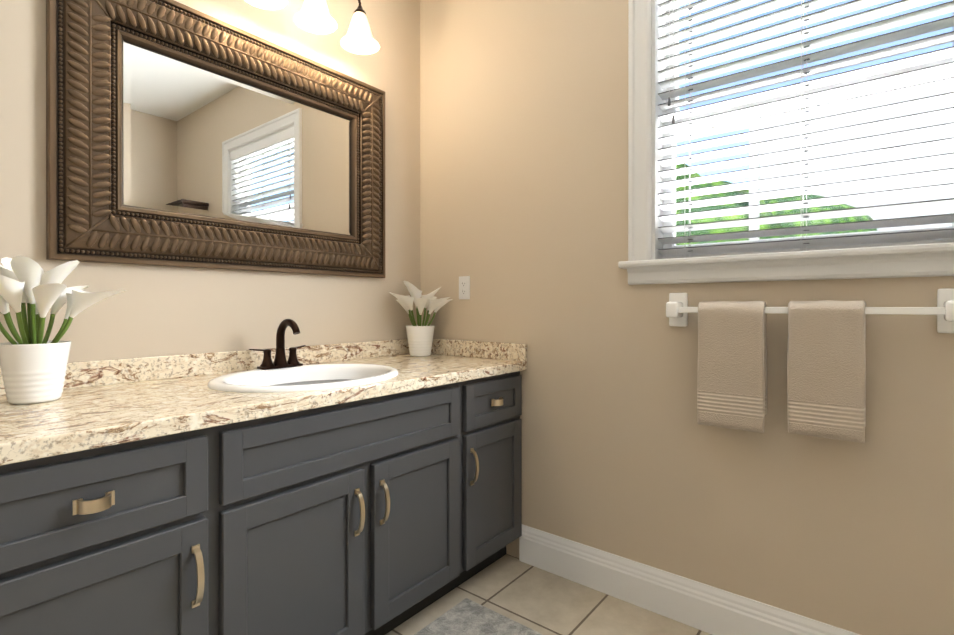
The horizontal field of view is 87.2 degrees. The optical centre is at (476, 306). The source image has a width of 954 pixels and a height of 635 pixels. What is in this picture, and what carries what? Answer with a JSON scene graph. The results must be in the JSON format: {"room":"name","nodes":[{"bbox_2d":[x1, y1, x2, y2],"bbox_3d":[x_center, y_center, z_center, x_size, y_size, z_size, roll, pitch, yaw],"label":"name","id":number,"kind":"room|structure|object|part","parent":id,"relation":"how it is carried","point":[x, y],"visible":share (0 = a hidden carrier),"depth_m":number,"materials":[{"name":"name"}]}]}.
{"room":"bathroom","nodes":[
{"label":"bathroom","id":0,"kind":"room"},
{"bbox_2d":[0,339,409,394],"bbox_3d":[-1.057,0.206,1.721,0.022,0.078,2.438,0,0,39],"label":"backsplash","id":1,"kind":"structure","parent":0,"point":[83,373],"depth_m":1.75,"materials":[{"name":"beige stone"}]},
{"bbox_2d":[0,0,419,366],"bbox_3d":[-1.492,-0.289,1.326,0.160,2.880,3.920,0,0,39],"label":"wall","id":2,"kind":"structure","parent":0,"point":[151,311],"depth_m":1.91,"materials":[{"name":"beige paint"}]},
{"bbox_2d":[46,0,384,277],"bbox_3d":[-0.849,-0.596,1.954,0.053,0.910,1.273,0,0,39],"label":"mirror","id":3,"kind":"object","parent":2,"relation":"attached to","point":[178,134],"visible":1,"depth_m":1.79,"materials":[{"name":"brown metal"}]},
{"bbox_3d":[-0.862,-0.596,1.964,0.004,0.538,0.901,0,0,39],"label":"glass","id":4,"kind":"part","parent":3,"relation":"part of","materials":[{"name":"white"}]},
{"bbox_2d":[245,0,287,9],"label":"sconce","id":5,"kind":"object","parent":2,"relation":"attached to","point":[264,4],"depth_m":1.90,"materials":[{"name":"white glass"}]},
{"bbox_2d":[294,0,336,33],"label":"sconce","id":6,"kind":"object","parent":2,"relation":"attached to","point":[313,16],"depth_m":2.04,"materials":[{"name":"white glass"}]},
{"bbox_2d":[340,0,379,54],"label":"sconce","id":7,"kind":"object","parent":2,"relation":"attached to","point":[359,39],"depth_m":2.18,"materials":[{"name":"white glass"}]},
{"bbox_2d":[386,554,711,634],"bbox_3d":[-0.167,1.204,0.265,3.560,0.100,3.920,0,0,39],"label":"floor","id":8,"kind":"structure","parent":0,"point":[541,601],"depth_m":1.92,"materials":[{"name":"tile"}]},
{"bbox_2d":[0,367,526,634],"bbox_3d":[-0.790,0.718,1.520,0.692,0.865,2.418,0,0,39],"label":"bathroom vanity","id":9,"kind":"object","parent":8,"relation":"on","point":[366,488],"depth_m":1.34,"materials":[{"name":"grey wood"}]},
{"bbox_2d":[0,355,526,458],"bbox_3d":[-0.801,0.265,1.515,0.678,0.040,2.438,0,0,39],"label":"countertop","id":10,"kind":"structure","parent":9,"relation":"on","point":[109,410],"depth_m":1.26,"materials":[{"name":"beige stone"}]},
{"bbox_2d":[0,255,125,403],"bbox_3d":[-1.127,0.055,1.287,0.358,0.380,0.380,0,0,39],"label":"flower pot","id":11,"kind":"object","parent":10,"relation":"on","point":[33,363],"visible":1,"depth_m":1.27,"materials":[{"name":"white ceramic"}]},
{"bbox_3d":[-1.154,0.169,1.309,0.147,0.152,0.147,0,0,39],"label":"pot","id":12,"kind":"part","parent":11,"relation":"part of","materials":[{"name":"white ceramic"}]},
{"bbox_2d":[248,319,307,366],"bbox_3d":[-0.709,0.137,1.872,0.152,0.186,0.230,0,0,39],"label":"faucet","id":13,"kind":"object","parent":10,"relation":"on","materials":[{"name":"brown metal"}]},
{"bbox_2d":[176,359,435,398],"bbox_3d":[-0.577,0.318,1.741,0.540,0.178,0.650,0,0,39],"label":"sink","id":14,"kind":"object","parent":10,"relation":"in","point":[321,374],"depth_m":1.83,"materials":[{"name":"white ceramic"}]},
{"bbox_2d":[389,281,452,355],"bbox_3d":[-0.272,0.057,2.447,0.303,0.370,0.288,0,0,39],"label":"flower pot","id":15,"kind":"object","parent":10,"relation":"on","point":[420,339],"visible":1,"depth_m":2.45,"materials":[{"name":"white ceramic"}]},
{"bbox_3d":[-0.282,0.167,2.498,0.145,0.150,0.145,0,0,39],"label":"pot","id":16,"kind":"part","parent":15,"relation":"part of","materials":[{"name":"white ceramic"}]},
{"bbox_2d":[414,598,542,634],"bbox_3d":[-0.116,1.144,1.379,0.615,0.012,1.000,0,0,39],"label":"rug","id":17,"kind":"object","parent":8,"relation":"on","point":[466,616],"visible":0.96,"depth_m":1.79,"materials":[{"name":"grey fabric"}]},
{"bbox_2d":[420,0,953,634],"bbox_3d":[1.011,-0.290,1.727,3.560,2.880,0.160,0,0,39],"label":"wall","id":18,"kind":"structure","parent":0,"point":[524,174],"depth_m":1.98,"materials":[{"name":"beige paint"}]},
{"bbox_2d":[459,276,469,298],"bbox_3d":[-0.064,-0.095,2.482,0.070,0.115,0.008,0,0,39],"label":"electrical outlet","id":19,"kind":"object","parent":18,"relation":"attached to","point":[464,287],"visible":1,"depth_m":2.48,"materials":[{"name":"white plastic"}]},
{"bbox_2d":[431,339,526,358],"bbox_3d":[-0.036,0.204,2.450,0.656,0.078,0.022,0,0,39],"label":"backsplash","id":20,"kind":"structure","parent":18,"relation":"attached to","point":[482,349],"depth_m":2.39,"materials":[{"name":"beige stone"}]},
{"bbox_2d":[519,524,859,634],"bbox_3d":[1.208,1.069,1.460,2.594,0.162,0.015,0,0,39],"label":"baseboard","id":21,"kind":"structure","parent":18,"relation":"attached to","point":[709,609],"depth_m":1.87,"materials":[{"name":"white wood"}]},
{"bbox_2d":[618,242,953,284],"bbox_3d":[1.042,-0.130,1.612,1.175,0.089,0.131,0,0,39],"label":"window sill","id":22,"kind":"structure","parent":18,"relation":"attached to","point":[924,260],"depth_m":1.57,"materials":[{"name":"white wood"}]},
{"bbox_2d":[628,0,953,260],"bbox_3d":[1.080,-0.713,1.657,1.125,1.245,0.182,0,0,39],"label":"window","id":23,"kind":"structure","parent":18,"relation":"in","point":[816,130],"depth_m":1.90,"materials":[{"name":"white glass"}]},
{"bbox_2d":[658,0,953,256],"bbox_3d":[1.056,-0.702,1.627,0.927,1.072,0.066,0,0,39],"label":"window blind","id":24,"kind":"object","parent":23,"relation":"attached to","point":[886,38],"visible":0.85,"depth_m":1.63,"materials":[{"name":"white plastic"}]},
{"bbox_3d":[1.107,-0.717,1.690,0.931,1.043,0.075,0,0,39],"label":"window sash","id":25,"kind":"part","parent":23,"relation":"part of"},
{"bbox_2d":[666,288,953,442],"bbox_3d":[0.997,0.174,1.573,0.799,0.452,0.097,0,0,39],"label":"towel rail","id":26,"kind":"object","parent":18,"relation":"attached to","point":[826,378],"visible":1,"depth_m":1.53,"materials":[{"name":"beige fabric"}]},
{"bbox_2d":[697,301,766,432],"bbox_3d":[0.850,0.190,1.673,0.203,0.421,0.068,0,0,39],"label":"towel","id":27,"kind":"object","parent":26,"relation":"hanging from","point":[732,346],"depth_m":1.64,"materials":[{"name":"beige fabric"}]},
{"bbox_2d":[787,300,865,442],"bbox_3d":[1.052,0.184,1.511,0.193,0.409,0.068,0,0,39],"label":"towel","id":28,"kind":"object","parent":26,"relation":"hanging from","point":[826,360],"depth_m":1.48,"materials":[{"name":"beige fabric"}]},
{"label":"outside","id":29,"kind":"structure","parent":0,"visible":0},
{"bbox_2d":[676,87,953,244],"bbox_3d":[9.248,-0.713,14.568,40.000,6.339,29.500,0,0,39],"label":"garden","id":30,"kind":"object","parent":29,"point":[858,177],"depth_m":8.20,"materials":[{"name":"green plant"}]}
]}

